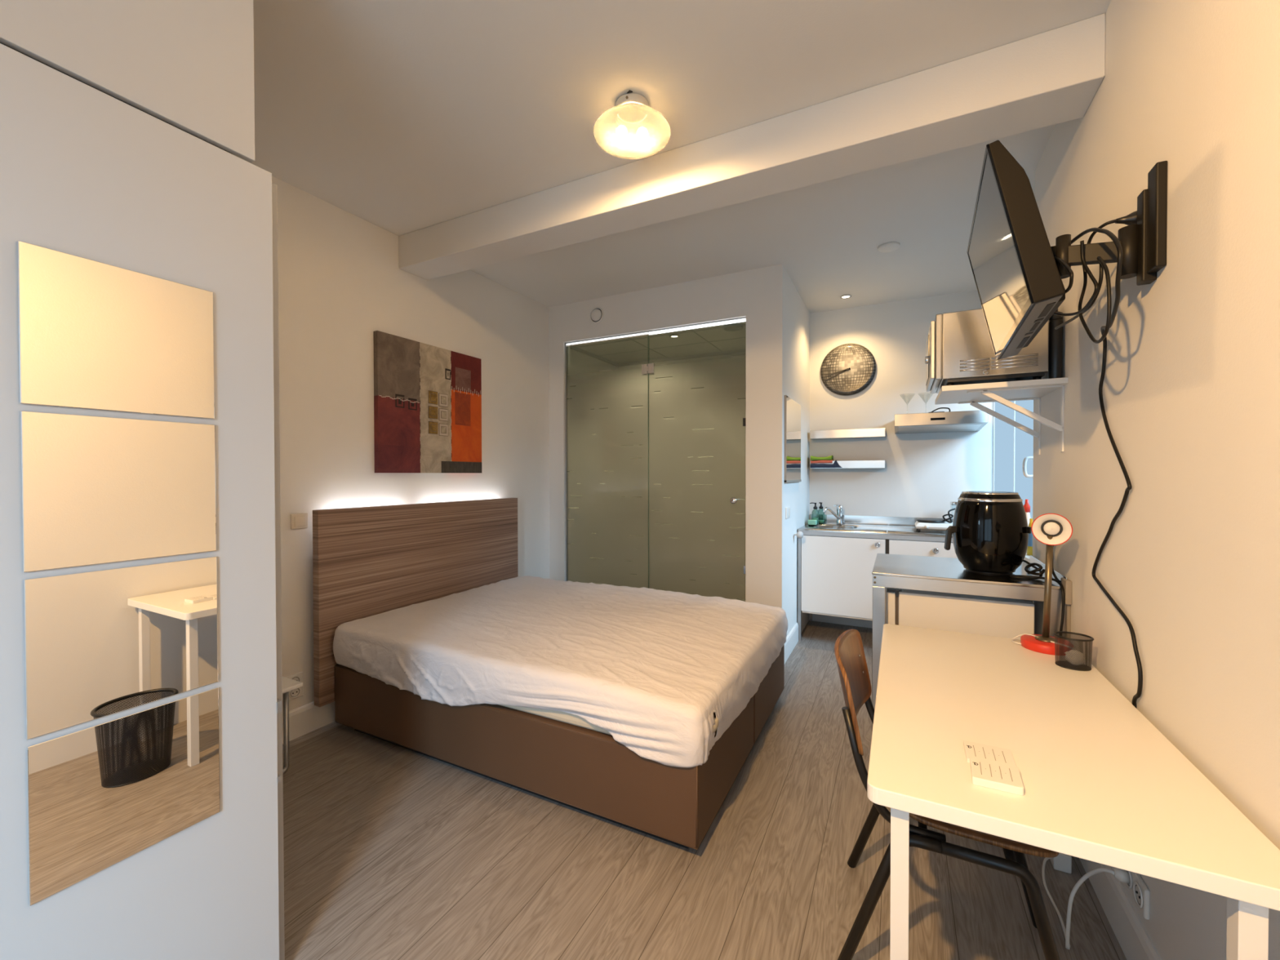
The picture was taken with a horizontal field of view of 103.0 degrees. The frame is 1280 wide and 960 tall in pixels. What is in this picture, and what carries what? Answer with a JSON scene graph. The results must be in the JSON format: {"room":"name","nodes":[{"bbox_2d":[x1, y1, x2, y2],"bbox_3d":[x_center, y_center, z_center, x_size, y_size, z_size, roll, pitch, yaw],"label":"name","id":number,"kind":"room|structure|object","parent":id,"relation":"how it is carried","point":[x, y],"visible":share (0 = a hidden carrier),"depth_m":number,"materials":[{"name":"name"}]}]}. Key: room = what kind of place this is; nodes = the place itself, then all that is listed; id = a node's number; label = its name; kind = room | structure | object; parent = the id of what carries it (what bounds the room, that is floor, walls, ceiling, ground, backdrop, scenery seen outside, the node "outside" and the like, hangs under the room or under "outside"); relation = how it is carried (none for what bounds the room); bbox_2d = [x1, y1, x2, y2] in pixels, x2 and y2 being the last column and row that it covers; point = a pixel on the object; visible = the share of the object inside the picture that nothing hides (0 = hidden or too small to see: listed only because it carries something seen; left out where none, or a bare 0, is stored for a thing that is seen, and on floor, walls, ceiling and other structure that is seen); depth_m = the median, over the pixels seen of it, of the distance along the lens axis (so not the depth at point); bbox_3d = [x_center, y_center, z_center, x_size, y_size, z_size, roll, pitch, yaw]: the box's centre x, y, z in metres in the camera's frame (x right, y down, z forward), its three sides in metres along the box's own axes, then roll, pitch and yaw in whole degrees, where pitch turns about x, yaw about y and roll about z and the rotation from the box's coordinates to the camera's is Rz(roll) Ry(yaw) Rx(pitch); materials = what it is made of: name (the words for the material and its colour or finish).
{"room":"studio apartment","nodes":[
{"label":"studio apartment","id":0,"kind":"room"},
{"bbox_2d":[271,176,617,713],"bbox_3d":[-1.823,-0.093,2.778,0.120,2.888,6.900,0,1,27],"label":"wall","id":1,"kind":"structure","parent":0,"point":[341,281],"depth_m":3.00,"materials":[{"name":"paint"}]},
{"bbox_2d":[285,671,303,701],"bbox_3d":[-1.810,1.083,2.666,0.014,0.130,0.090,0,1,27],"label":"wall socket","id":2,"kind":"object","parent":1,"relation":"attached to","point":[296,693],"visible":0.56,"depth_m":2.67,"materials":[{"name":"white plastic"}]},
{"bbox_2d":[290,513,307,529],"bbox_3d":[-1.796,0.217,2.686,0.014,0.080,0.085,0,1,27],"label":"light switch","id":3,"kind":"object","parent":1,"relation":"attached to","point":[298,521],"visible":1,"depth_m":2.68,"materials":[{"name":"beige plastic"}]},
{"bbox_2d":[282,701,334,744],"bbox_3d":[-1.888,1.280,2.512,0.016,0.150,4.736,0,1,27],"label":"baseboard","id":4,"kind":"structure","parent":1,"relation":"attached to","point":[308,717],"depth_m":2.72,"materials":[{"name":"paint"}]},
{"bbox_2d":[373,330,481,472],"bbox_3d":[-1.393,-0.474,3.438,0.044,0.852,0.850,0,1,27],"label":"painting","id":5,"kind":"object","parent":1,"relation":"attached to","point":[428,398],"visible":1,"depth_m":3.36,"materials":[{"name":"fabric"}]},
{"bbox_2d":[571,321,746,363],"bbox_3d":[0.364,-1.314,4.757,1.973,0.040,1.164,0,1,27],"label":"ceiling","id":6,"kind":"structure","parent":0,"point":[717,334],"depth_m":4.88,"materials":[{"name":"paint"}]},
{"bbox_2d":[669,334,679,337],"bbox_3d":[0.308,-1.288,4.563,0.086,0.009,0.086,0,1,27],"label":"recessed light","id":7,"kind":"object","parent":6,"relation":"in","point":[672,335],"visible":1,"depth_m":4.56,"materials":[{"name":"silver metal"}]},
{"bbox_2d":[722,323,742,331],"bbox_3d":[0.780,-1.280,4.278,0.170,0.020,0.170,0,1,27],"label":"ceiling vent","id":8,"kind":"object","parent":6,"relation":"in","point":[734,326],"visible":0.99,"depth_m":4.27,"materials":[{"name":"grey metal"}]},
{"bbox_2d":[548,263,785,609],"bbox_3d":[0.123,-0.111,4.184,2.073,2.888,0.100,0,1,27],"label":"wall","id":9,"kind":"structure","parent":0,"point":[757,295],"depth_m":3.78,"materials":[{"name":"paint"}]},
{"bbox_2d":[589,306,604,323],"bbox_3d":[-0.375,-1.412,4.356,0.140,0.140,0.018,0,1,27],"label":"air vent","id":10,"kind":"object","parent":9,"relation":"in","point":[596,315],"visible":1,"depth_m":4.35,"materials":[{"name":"white plastic"}]},
{"bbox_2d":[564,316,746,601],"bbox_3d":[0.061,0.055,4.178,1.644,2.555,0.076,0,1,27],"label":"glass door","id":11,"kind":"structure","parent":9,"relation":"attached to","point":[664,562],"depth_m":4.14,"materials":[{"name":"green glass"}]},
{"bbox_2d":[232,0,1111,313],"bbox_3d":[-0.067,-1.579,1.867,4.025,0.100,6.900,0,1,27],"label":"ceiling","id":12,"kind":"structure","parent":0,"point":[402,117],"depth_m":2.11,"materials":[{"name":"paint"}]},
{"bbox_2d":[593,89,671,159],"bbox_3d":[-0.032,-1.453,2.075,0.314,0.155,0.314,0,1,27],"label":"ceiling lamp","id":13,"kind":"object","parent":12,"relation":"attached to","point":[631,129],"visible":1,"depth_m":2.02,"materials":[{"name":"white glass"}]},
{"bbox_2d":[398,13,1105,279],"bbox_3d":[0.048,-1.434,2.539,3.422,0.206,0.220,0,1,27],"label":"beam","id":14,"kind":"structure","parent":12,"relation":"attached to","point":[1053,77],"depth_m":2.13,"materials":[{"name":"paint"}]},
{"bbox_2d":[840,294,851,298],"bbox_3d":[1.747,-1.555,4.320,0.086,0.009,0.086,0,1,27],"label":"recessed light","id":15,"kind":"object","parent":12,"relation":"in","point":[846,296],"visible":1,"depth_m":4.32,"materials":[{"name":"silver metal"}]},
{"bbox_2d":[877,241,900,252],"bbox_3d":[1.649,-1.539,3.373,0.132,0.020,0.132,0,1,27],"label":"smoke detector","id":16,"kind":"object","parent":12,"relation":"attached to","point":[890,246],"visible":1,"depth_m":3.35,"materials":[{"name":"white plastic"}]},
{"bbox_2d":[282,620,1126,959],"bbox_3d":[-0.063,1.399,1.900,4.025,0.080,6.900,0,1,27],"label":"floor","id":17,"kind":"structure","parent":0,"point":[391,851],"depth_m":1.78,"materials":[{"name":"brown wood"}]},
{"bbox_2d":[0,0,284,959],"bbox_3d":[-2.003,-0.069,0.824,1.327,2.886,1.953,0,1,27],"label":"wardrobe","id":18,"kind":"object","parent":17,"relation":"on","point":[122,122],"visible":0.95,"depth_m":1.17,"materials":[{"name":"white laminate"}]},
{"bbox_2d":[17,240,214,418],"bbox_3d":[-1.114,-0.303,1.108,0.005,0.310,0.310,0,1,27],"label":"mirror","id":19,"kind":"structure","parent":18,"relation":"attached to","point":[93,335],"depth_m":1.08,"materials":[{"name":"white mirror"}]},
{"bbox_2d":[20,410,216,572],"bbox_3d":[-1.113,0.021,1.112,0.005,0.310,0.310,0,1,27],"label":"mirror","id":20,"kind":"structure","parent":18,"relation":"attached to","point":[95,490],"depth_m":1.08,"materials":[{"name":"white mirror"}]},
{"bbox_2d":[23,556,217,739],"bbox_3d":[-1.112,0.344,1.117,0.005,0.310,0.310,0,1,27],"label":"mirror","id":21,"kind":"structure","parent":18,"relation":"attached to","point":[101,643],"depth_m":1.09,"materials":[{"name":"white mirror"}]},
{"bbox_2d":[26,687,219,906],"bbox_3d":[-1.112,0.668,1.121,0.005,0.310,0.310,0,1,27],"label":"mirror","id":22,"kind":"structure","parent":18,"relation":"attached to","point":[99,796],"depth_m":1.09,"materials":[{"name":"white mirror"}]},
{"bbox_2d":[281,675,302,773],"bbox_3d":[-1.835,1.148,2.196,0.345,0.416,0.545,0,1,27],"label":"side table","id":23,"kind":"object","parent":17,"relation":"on","point":[288,684],"visible":0.16,"depth_m":2.35,"materials":[{"name":"grey metal"}]},
{"bbox_2d":[312,497,784,849],"bbox_3d":[-0.447,0.751,2.934,2.196,1.194,1.602,0,1,27],"label":"bed","id":24,"kind":"object","parent":17,"relation":"on","point":[371,561],"visible":0.6,"depth_m":2.54,"materials":[{"name":"brown wood"}]},
{"bbox_2d":[498,704,719,735],"bbox_3d":[-0.351,0.894,2.924,2.084,0.183,1.497,0,1,27],"label":"mattress","id":25,"kind":"object","parent":24,"relation":"on","point":[563,717],"visible":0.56,"depth_m":2.06,"materials":[{"name":"white fabric"}]},
{"bbox_2d":[333,575,787,768],"bbox_3d":[-0.370,0.893,2.922,2.117,0.275,1.596,0,1,27],"label":"fitted sheet","id":26,"kind":"object","parent":25,"relation":"on","point":[651,668],"visible":1,"depth_m":2.39,"materials":[{"name":"fabric"}]},
{"bbox_2d":[797,514,957,640],"bbox_3d":[2.060,0.828,4.192,1.364,1.003,0.670,0,1,27],"label":"kitchen cabinet","id":27,"kind":"object","parent":17,"relation":"on","point":[836,562],"visible":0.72,"depth_m":4.07,"materials":[{"name":"laminate"}]},
{"bbox_2d":[808,520,817,524],"bbox_3d":[1.543,0.379,4.555,0.070,0.041,0.070,0,1,27],"label":"sponge","id":28,"kind":"object","parent":27,"relation":"on","point":[810,522],"visible":1,"depth_m":4.52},
{"bbox_2d":[809,502,818,523],"bbox_3d":[1.582,0.300,4.618,0.077,0.194,0.060,0,1,27],"label":"soap dispenser","id":29,"kind":"object","parent":27,"relation":"on","point":[815,507],"visible":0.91,"depth_m":4.60,"materials":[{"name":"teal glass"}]},
{"bbox_2d":[818,502,823,523],"bbox_3d":[1.657,0.300,4.659,0.060,0.194,0.060,0,1,27],"label":"soap dispenser","id":30,"kind":"object","parent":27,"relation":"on","point":[820,503],"visible":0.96,"depth_m":4.64,"materials":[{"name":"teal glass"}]},
{"bbox_2d":[797,514,953,537],"bbox_3d":[2.063,0.441,4.194,1.364,0.229,0.656,0,1,27],"label":"countertop","id":31,"kind":"structure","parent":27,"relation":"on","point":[900,526],"depth_m":4.42,"materials":[{"name":"metal"}]},
{"bbox_2d":[822,503,843,524],"bbox_3d":[1.711,0.308,4.504,0.278,0.186,0.055,-1,1,-41],"label":"faucet","id":32,"kind":"object","parent":31,"relation":"on","point":[838,515],"visible":1,"depth_m":4.55,"materials":[{"name":"silver metal"}]},
{"bbox_2d":[914,507,955,532],"bbox_3d":[2.328,0.312,4.008,0.285,0.186,0.272,0,1,27],"label":"hot plate","id":33,"kind":"object","parent":27,"relation":"on","point":[930,524],"visible":0.86,"depth_m":3.94,"materials":[{"name":"white metal"}]},
{"bbox_2d":[950,501,957,505],"bbox_3d":[2.588,0.289,4.140,0.116,0.228,0.116,0,1,27],"label":"glass jar","id":34,"kind":"object","parent":27,"relation":"on","point":[952,503],"visible":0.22,"depth_m":4.12,"materials":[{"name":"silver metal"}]},
{"bbox_2d":[834,629,1059,959],"bbox_3d":[0.874,0.940,1.480,0.576,0.854,0.469,0,1,27],"label":"chair","id":35,"kind":"object","parent":17,"relation":"on","point":[850,655],"visible":0.5,"depth_m":1.36,"materials":[{"name":"black metal"}]},
{"bbox_2d":[885,587,1034,639],"bbox_3d":[1.497,0.919,2.456,0.553,0.833,0.524,0,1,27],"label":"fridge","id":36,"kind":"object","parent":17,"relation":"on","point":[1002,617],"visible":0.27,"depth_m":2.22,"materials":[{"name":"white metal"}]},
{"bbox_2d":[871,553,1067,733],"bbox_3d":[1.503,0.864,2.429,0.698,0.973,0.615,0,1,27],"label":"worktable","id":37,"kind":"object","parent":17,"relation":"on","point":[933,574],"visible":0.49,"depth_m":2.25,"materials":[{"name":"silver metal"}]},
{"bbox_2d":[944,491,1064,638],"bbox_3d":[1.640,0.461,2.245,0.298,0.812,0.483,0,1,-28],"label":"air fryer","id":38,"kind":"object","parent":37,"relation":"on","point":[990,531],"visible":0.98,"depth_m":2.22,"materials":[{"name":"black plastic"}]},
{"bbox_2d":[1026,526,1031,533],"bbox_3d":[1.688,0.217,2.224,0.015,0.028,0.059,0,1,-2],"label":"vent","id":39,"kind":"object","parent":38,"relation":"attached to","point":[1028,528],"depth_m":2.20,"materials":[{"name":"black plastic"}]},
{"bbox_2d":[1052,545,1061,582],"bbox_3d":[1.717,0.321,2.102,0.036,0.174,0.177,0,1,27],"label":"cable","id":40,"kind":"object","parent":37,"relation":"on","point":[1053,571],"visible":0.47,"depth_m":2.08,"materials":[{"name":"black plastic"}]},
{"bbox_2d":[1041,852,1071,947],"bbox_3d":[1.360,1.329,1.665,0.078,0.060,0.429,0,1,41],"label":"cable","id":41,"kind":"object","parent":17,"relation":"on","point":[1062,862],"visible":0.77,"depth_m":1.76,"materials":[{"name":"white plastic"}]},
{"bbox_2d":[866,623,1279,959],"bbox_3d":[1.039,0.992,1.474,0.637,0.740,1.276,0,1,27],"label":"desk","id":42,"kind":"object","parent":17,"relation":"on","point":[1102,784],"visible":0.84,"depth_m":1.08,"materials":[{"name":"white wood"}]},
{"bbox_2d":[963,740,1016,766],"bbox_3d":[0.785,0.621,1.145,0.094,0.011,0.088,0,1,27],"label":"remote control","id":43,"kind":"object","parent":42,"relation":"on","point":[981,751],"visible":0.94,"depth_m":1.15,"materials":[{"name":"white plastic"}]},
{"bbox_2d":[969,756,1023,795],"bbox_3d":[0.745,0.619,1.067,0.092,0.017,0.088,0,1,27],"label":"remote control","id":44,"kind":"object","parent":42,"relation":"on","point":[1003,777],"visible":1,"depth_m":1.05,"materials":[{"name":"white plastic"}]},
{"bbox_2d":[1011,513,1085,655],"bbox_3d":[1.486,0.369,1.856,0.157,0.496,0.188,0,1,0],"label":"desk lamp","id":45,"kind":"object","parent":42,"relation":"on","point":[1051,530],"visible":0.88,"depth_m":1.86,"materials":[{"name":"red plastic"}]},
{"bbox_2d":[1053,631,1093,671],"bbox_3d":[1.438,0.567,1.690,0.104,0.103,0.092,0,1,27],"label":"pen cup","id":46,"kind":"object","parent":42,"relation":"on","point":[1064,664],"visible":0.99,"depth_m":1.67,"materials":[{"name":"black metal"}]},
{"bbox_2d":[1063,649,1084,665],"bbox_3d":[1.442,0.589,1.688,0.052,0.048,0.050,0,1,27],"label":"wrapper","id":47,"kind":"object","parent":46,"relation":"in","point":[1081,660],"visible":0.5,"depth_m":1.68,"materials":[{"name":"white paper"}]},
{"bbox_2d":[1065,867,1129,949],"bbox_3d":[1.321,1.234,1.484,0.148,0.250,0.102,0,1,27],"label":"cable","id":48,"kind":"object","parent":17,"relation":"on","point":[1122,875],"visible":0.98,"depth_m":1.50,"materials":[{"name":"white plastic"}]},
{"bbox_2d":[784,270,809,635],"bbox_3d":[1.289,-0.114,4.300,0.100,2.888,1.164,0,1,27],"label":"wall","id":49,"kind":"structure","parent":0,"point":[797,495],"depth_m":4.18,"materials":[{"name":"paint"}]},
{"bbox_2d":[785,506,790,519],"bbox_3d":[1.119,0.247,3.845,0.013,0.085,0.138,0,1,27],"label":"light switch","id":50,"kind":"object","parent":49,"relation":"attached to","point":[788,508],"visible":1,"depth_m":3.82,"materials":[{"name":"white plastic"}]},
{"bbox_2d":[784,622,798,663],"bbox_3d":[1.168,1.259,3.946,0.016,0.150,0.594,0,1,27],"label":"baseboard","id":51,"kind":"structure","parent":49,"relation":"attached to","point":[792,639],"depth_m":3.93,"materials":[{"name":"paint"}]},
{"bbox_2d":[783,395,801,482],"bbox_3d":[1.208,-0.304,4.008,0.018,0.642,0.629,0,1,27],"label":"wall mirror","id":52,"kind":"object","parent":49,"relation":"attached to","point":[792,408],"visible":1,"depth_m":3.94,"materials":[{"name":"white mirror"}]},
{"bbox_2d":[794,531,803,538],"bbox_3d":[1.272,0.437,4.087,0.059,0.060,0.081,0,1,-2],"label":"wall hook","id":53,"kind":"object","parent":49,"relation":"attached to","point":[799,535],"visible":1,"depth_m":4.05,"materials":[{"name":"white plastic"}]},
{"bbox_2d":[617,290,993,599],"bbox_3d":[1.340,-0.122,4.994,3.507,2.888,0.120,0,1,27],"label":"wall","id":54,"kind":"structure","parent":0,"point":[923,473],"depth_m":4.49,"materials":[{"name":"paint"}]},
{"bbox_2d":[569,324,746,366],"bbox_3d":[0.364,-1.279,4.757,1.973,0.030,1.164,0,1,27],"label":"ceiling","id":55,"kind":"structure","parent":54,"relation":"attached to","point":[574,348],"depth_m":5.20,"materials":[{"name":"grey paint"}]},
{"bbox_2d":[808,613,872,628],"bbox_3d":[2.234,1.251,4.480,1.432,0.150,0.016,0,1,27],"label":"baseboard","id":56,"kind":"structure","parent":54,"relation":"attached to","point":[815,617],"depth_m":4.67,"materials":[{"name":"paint"}]},
{"bbox_2d":[809,427,885,439],"bbox_3d":[1.863,-0.413,4.579,0.620,0.074,0.140,0,1,27],"label":"wall shelf","id":57,"kind":"object","parent":54,"relation":"attached to","point":[878,432],"visible":1,"depth_m":4.52,"materials":[{"name":"metal"}]},
{"bbox_2d":[809,460,885,468],"bbox_3d":[1.864,-0.140,4.582,0.620,0.070,0.140,0,1,27],"label":"wall shelf","id":58,"kind":"object","parent":54,"relation":"attached to","point":[843,464],"visible":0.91,"depth_m":4.47,"materials":[{"name":"metal"}]},
{"bbox_2d":[809,460,841,467],"bbox_3d":[1.703,-0.146,4.638,0.270,0.068,0.145,0,1,27],"label":"folded cloth","id":59,"kind":"object","parent":58,"relation":"on","point":[835,464],"visible":0.84,"depth_m":4.57,"materials":[{"name":"blue fabric"}]},
{"bbox_2d":[810,459,833,463],"bbox_3d":[1.669,-0.168,4.663,0.187,0.032,0.132,0,1,27],"label":"folded cloth","id":60,"kind":"object","parent":59,"relation":"on","point":[821,461],"visible":0.88,"depth_m":4.61,"materials":[{"name":"fabric"}]},
{"bbox_2d":[810,455,833,460],"bbox_3d":[1.667,-0.203,4.664,0.182,0.042,0.132,0,1,27],"label":"folded cloth","id":61,"kind":"object","parent":60,"relation":"on","point":[831,457],"visible":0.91,"depth_m":4.61,"materials":[{"name":"green fabric"}]},
{"bbox_2d":[820,343,875,395],"bbox_3d":[1.887,-1.003,4.625,0.472,0.472,0.020,0,1,27],"label":"wall clock","id":62,"kind":"object","parent":54,"relation":"attached to","point":[847,369],"visible":1,"depth_m":4.62,"materials":[{"name":"grey"}]},
{"bbox_2d":[894,409,987,434],"bbox_3d":[2.406,-0.461,4.116,0.619,0.124,0.472,0,1,27],"label":"range hood","id":63,"kind":"object","parent":54,"relation":"attached to","point":[966,420],"visible":0.92,"depth_m":3.95,"materials":[{"name":"metal"}]},
{"bbox_2d":[928,407,950,413],"bbox_3d":[2.359,-0.547,4.011,0.152,0.050,0.060,0,1,27],"label":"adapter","id":64,"kind":"object","parent":63,"relation":"on","point":[940,407],"visible":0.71,"depth_m":4.00,"materials":[{"name":"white plastic"}]},
{"bbox_2d":[1032,0,1279,959],"bbox_3d":[0.929,-0.069,0.289,0.200,2.888,4.960,0,1,27],"label":"wall","id":65,"kind":"structure","parent":0,"point":[1191,388],"depth_m":1.20,"materials":[{"name":"paint"}]},
{"bbox_2d":[934,377,1067,454],"bbox_3d":[1.618,-0.265,2.336,0.433,0.292,0.483,0,1,27],"label":"wall shelf","id":66,"kind":"object","parent":65,"relation":"attached to","point":[1002,393],"visible":1,"depth_m":2.20,"materials":[{"name":"paint"}]},
{"bbox_2d":[924,308,1048,393],"bbox_3d":[1.565,-0.573,2.361,0.436,0.322,0.450,0,1,27],"label":"microwave","id":67,"kind":"object","parent":66,"relation":"on","point":[959,349],"visible":0.79,"depth_m":2.19,"materials":[{"name":"metal"}]},
{"bbox_2d":[1048,308,1062,378],"bbox_3d":[1.698,-0.556,2.080,0.045,0.294,0.045,0,1,27],"label":"canister","id":68,"kind":"object","parent":66,"relation":"on","point":[1055,336],"visible":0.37,"depth_m":2.06,"materials":[{"name":"plastic"}]},
{"bbox_2d":[1060,577,1071,640],"bbox_3d":[1.675,0.792,2.004,0.020,0.805,0.075,0,1,27],"label":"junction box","id":69,"kind":"object","parent":65,"relation":"attached to","point":[1067,584],"visible":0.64,"depth_m":1.98,"materials":[{"name":"white plastic"}]},
{"bbox_2d":[1071,227,1142,708],"bbox_3d":[1.321,0.179,1.485,0.179,1.764,0.625,0,1,27],"label":"hanging cable","id":70,"kind":"object","parent":65,"relation":"hanging from","point":[1120,253],"visible":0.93,"depth_m":1.48,"materials":[{"name":"black rubber"}]},
{"bbox_2d":[1050,160,1167,285],"bbox_3d":[1.254,-0.663,1.452,0.125,0.280,0.361,-1,1,-37],"label":"mount","id":71,"kind":"object","parent":65,"relation":"attached to","point":[1144,244],"visible":0.81,"depth_m":1.34,"materials":[{"name":"metal"}]},
{"bbox_2d":[966,140,1065,359],"bbox_3d":[1.154,-0.661,1.594,0.179,0.431,0.730,0,1,29],"label":"television","id":72,"kind":"object","parent":71,"relation":"attached to","point":[1019,283],"visible":1,"depth_m":1.36,"materials":[{"name":"black plastic"}]},
{"bbox_2d":[1016,302,1055,348],"bbox_3d":[1.180,-0.454,1.531,0.020,0.006,0.530,0,1,29],"label":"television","id":73,"kind":"object","parent":72,"relation":"attached to","point":[1037,322],"depth_m":1.49,"materials":[{"name":"black plastic"}]},
{"bbox_2d":[1053,256,1073,293],"bbox_3d":[1.182,-0.601,1.456,0.030,0.199,0.284,0,1,27],"label":"cable","id":74,"kind":"object","parent":72,"relation":"attached to","point":[1064,263],"visible":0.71,"depth_m":1.35,"materials":[{"name":"black rubber"}]},
{"bbox_2d":[1053,240,1098,315],"bbox_3d":[1.267,-0.571,1.493,0.022,0.190,0.354,0,1,23],"label":"cable","id":75,"kind":"object","parent":71,"relation":"hanging from","point":[1082,242],"visible":0.98,"depth_m":1.41,"materials":[{"name":"black rubber"}]},
{"bbox_2d":[1054,262,1103,329],"bbox_3d":[1.334,-0.558,1.550,0.015,0.120,0.362,0,1,24],"label":"cable","id":76,"kind":"object","parent":71,"relation":"hanging from","point":[1101,269],"visible":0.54,"depth_m":1.44,"materials":[{"name":"black rubber"}]},
{"bbox_2d":[1077,256,1111,343],"bbox_3d":[1.268,-0.529,1.432,0.032,0.316,0.284,0,1,31],"label":"cable","id":77,"kind":"object","parent":71,"relation":"hanging from","point":[1100,259],"visible":0.78,"depth_m":1.35,"materials":[{"name":"black rubber"}]},
{"bbox_2d":[1079,857,1161,959],"bbox_3d":[0.858,1.299,0.398,0.016,0.150,4.860,0,1,27],"label":"baseboard","id":78,"kind":"structure","parent":65,"relation":"attached to","point":[1135,944],"depth_m":1.49,"materials":[{"name":"paint"}]},
{"bbox_2d":[1124,871,1150,919],"bbox_3d":[1.375,1.127,1.412,0.016,0.080,0.140,0,1,27],"label":"wall socket","id":79,"kind":"object","parent":65,"relation":"attached to","point":[1137,887],"visible":0.77,"depth_m":1.38,"materials":[{"name":"white plastic"}]},
{"bbox_3d":[1.372,-0.728,1.391,0.016,0.090,0.084,0,1,27],"label":"wall socket","id":80,"kind":"object","parent":65,"relation":"attached to","visible":0},
{"bbox_2d":[1086,210,1137,244],"bbox_3d":[1.327,-0.702,1.426,0.116,0.072,0.048,1,1,45],"label":"plug","id":81,"kind":"object","parent":80,"relation":"attached to","point":[1131,219],"visible":0.73,"depth_m":1.40,"materials":[{"name":"black plastic"}]},
{"bbox_3d":[2.510,-0.105,3.299,0.120,2.888,1.840,0,1,27],"label":"wall window","id":82,"kind":"structure","parent":0,"visible":0},
{"bbox_2d":[993,400,1033,492],"bbox_3d":[2.471,-0.302,3.395,0.056,1.320,1.696,0,1,27],"label":"window","id":83,"kind":"structure","parent":82,"relation":"attached to","point":[1024,461],"depth_m":3.40,"materials":[{"name":"paint"}]},
{"bbox_2d":[1023,552,1030,562],"bbox_3d":[2.281,0.422,3.049,0.098,0.030,1.165,0,1,27],"label":"ledge","id":84,"kind":"object","parent":82,"relation":"attached to","point":[1027,557],"depth_m":2.71,"materials":[{"name":"paint"}]},
{"bbox_2d":[1023,499,1030,552],"bbox_3d":[2.190,0.259,2.883,0.045,0.300,0.056,0,1,27],"label":"bottle","id":85,"kind":"object","parent":84,"relation":"on","point":[1027,507],"visible":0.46,"depth_m":2.87,"materials":[{"name":"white plastic"}]},
{"bbox_2d":[1026,518,1032,555],"bbox_3d":[2.139,0.310,2.775,0.047,0.200,0.047,0,1,27],"label":"detergent bottle","id":86,"kind":"object","parent":84,"relation":"on","point":[1029,550],"visible":0.38,"depth_m":2.77,"materials":[{"name":"yellow plastic"}]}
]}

